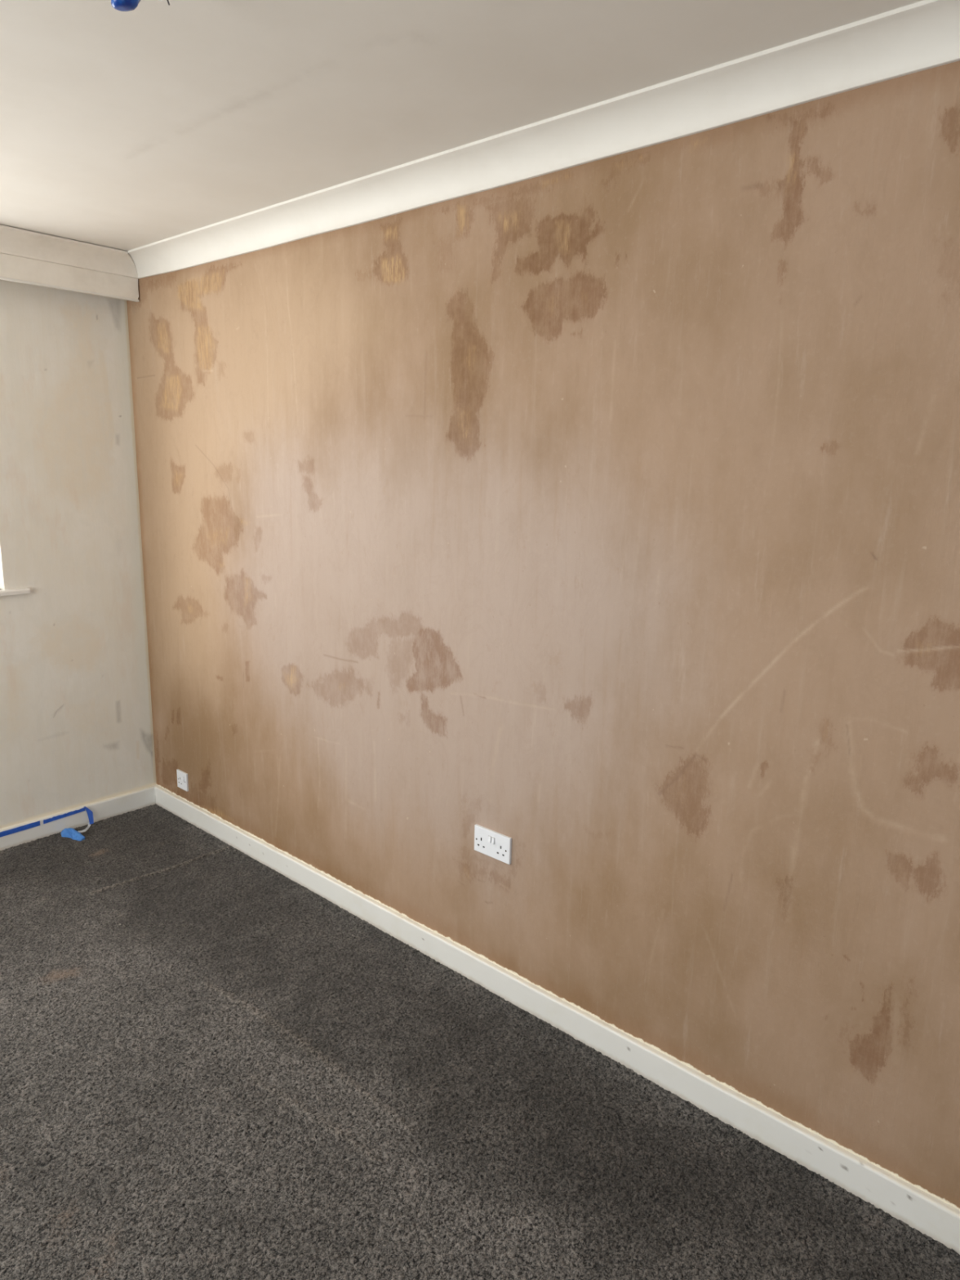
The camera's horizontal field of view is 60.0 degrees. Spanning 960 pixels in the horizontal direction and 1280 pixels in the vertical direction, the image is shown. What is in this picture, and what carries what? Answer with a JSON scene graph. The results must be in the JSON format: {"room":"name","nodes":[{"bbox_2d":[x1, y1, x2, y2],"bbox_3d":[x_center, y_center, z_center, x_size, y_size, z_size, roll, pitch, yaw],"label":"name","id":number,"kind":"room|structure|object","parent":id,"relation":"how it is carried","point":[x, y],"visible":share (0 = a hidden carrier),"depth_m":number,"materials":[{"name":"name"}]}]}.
{"room":"empty bedroom","nodes":[
{"label":"empty bedroom","id":0,"kind":"room"},
{"bbox_2d":[0,279,156,828],"bbox_3d":[-2.810,-0.189,2.630,0.240,2.483,3.500,11,16,40],"label":"wall","id":1,"kind":"structure","parent":0,"point":[76,719],"depth_m":3.60,"materials":[{"name":"paint"}]},
{"bbox_2d":[0,587,30,595],"bbox_3d":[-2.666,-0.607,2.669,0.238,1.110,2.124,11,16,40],"label":"window sill","id":2,"kind":"structure","parent":1,"relation":"in","point":[24,590],"depth_m":3.44,"materials":[{"name":"white plastic"}]},
{"bbox_2d":[0,820,39,837],"bbox_3d":[-2.103,0.843,3.479,0.001,0.026,0.498,11,16,40],"label":"tape strip","id":3,"kind":"object","parent":1,"relation":"attached to","point":[2,833],"visible":1,"depth_m":3.60,"materials":[{"name":"blue plastic"}]},
{"bbox_2d":[43,807,84,823],"bbox_3d":[-1.869,0.790,3.739,0.001,0.023,0.182,11,16,40],"label":"tape strip","id":4,"kind":"object","parent":1,"relation":"attached to","point":[54,818],"visible":1,"depth_m":3.73,"materials":[{"name":"blue plastic"}]},
{"bbox_2d":[0,224,138,279],"bbox_3d":[-2.571,-1.319,2.201,0.086,0.080,3.500,11,16,40],"label":"trim","id":5,"kind":"structure","parent":1,"relation":"attached to","point":[15,242],"depth_m":3.26,"materials":[{"name":"white paint"}]},
{"bbox_2d":[0,785,155,850],"bbox_3d":[-2.739,1.002,2.792,0.019,0.096,3.500,11,16,40],"label":"baseboard","id":6,"kind":"structure","parent":1,"relation":"attached to","point":[109,807],"depth_m":3.80,"materials":[{"name":"white paint"}]},
{"bbox_2d":[0,0,923,257],"bbox_3d":[-0.707,-0.984,0.590,5.300,0.001,3.500,11,16,40],"label":"ceiling","id":7,"kind":"structure","parent":0,"point":[155,121],"depth_m":1.84,"materials":[{"name":"paint"}]},
{"bbox_2d":[111,0,169,11],"bbox_3d":[-0.581,-1.117,1.419,0.094,0.087,0.047,-3,13,-20],"label":"wires","id":8,"kind":"object","parent":7,"relation":"hanging from","point":[119,5],"visible":1,"depth_m":1.41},
{"bbox_2d":[0,804,959,1279],"bbox_3d":[-0.761,1.442,1.103,5.305,0.011,3.506,11,16,40],"label":"floor","id":9,"kind":"structure","parent":0,"point":[212,1067],"depth_m":2.15,"materials":[{"name":"grey carpet"}]},
{"bbox_2d":[60,806,93,840],"bbox_3d":[-1.787,0.824,3.728,0.146,0.093,0.157,11,16,40],"label":"tape","id":10,"kind":"object","parent":9,"relation":"on","point":[70,833],"visible":1,"depth_m":3.72,"materials":[{"name":"blue plastic"}]},
{"bbox_2d":[126,60,959,1209],"bbox_3d":[0.424,-0.013,2.134,5.300,2.483,0.001,11,16,40],"label":"wall","id":11,"kind":"structure","parent":0,"point":[601,517],"depth_m":2.16,"materials":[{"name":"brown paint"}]},
{"bbox_2d":[176,768,188,791],"bbox_3d":[-1.391,0.656,3.883,0.086,0.086,0.015,11,16,40],"label":"socket","id":12,"kind":"object","parent":11,"relation":"attached to","point":[182,777],"visible":1,"depth_m":3.88,"materials":[{"name":"white plastic"}]},
{"bbox_2d":[474,824,511,864],"bbox_3d":[0.037,0.638,2.596,0.146,0.086,0.015,11,16,40],"label":"double socket","id":13,"kind":"object","parent":11,"relation":"attached to","point":[495,845],"visible":1,"depth_m":2.59,"materials":[{"name":"white plastic"}]},
{"bbox_2d":[127,0,959,279],"bbox_3d":[0.467,-1.167,1.818,5.179,0.093,0.086,11,16,40],"label":"trim","id":14,"kind":"structure","parent":11,"relation":"attached to","point":[925,34],"depth_m":1.96,"materials":[{"name":"white paint"}]},
{"bbox_2d":[155,784,959,1254],"bbox_3d":[0.392,1.160,2.373,5.300,0.096,0.019,11,16,40],"label":"baseboard","id":15,"kind":"structure","parent":11,"relation":"attached to","point":[940,1220],"depth_m":2.33,"materials":[{"name":"white paint"}]},
{"bbox_3d":[-1.894,0.492,-0.521,5.440,2.483,0.120,11,16,40],"label":"wall","id":16,"kind":"structure","parent":0,"visible":0},
{"bbox_2d":[0,253,138,302],"bbox_3d":[-2.611,-1.242,2.249,0.019,0.093,3.496,11,16,40],"label":"trim","id":17,"kind":"structure","parent":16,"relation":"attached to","point":[12,268],"depth_m":3.31,"materials":[{"name":"white paint"}]}
]}

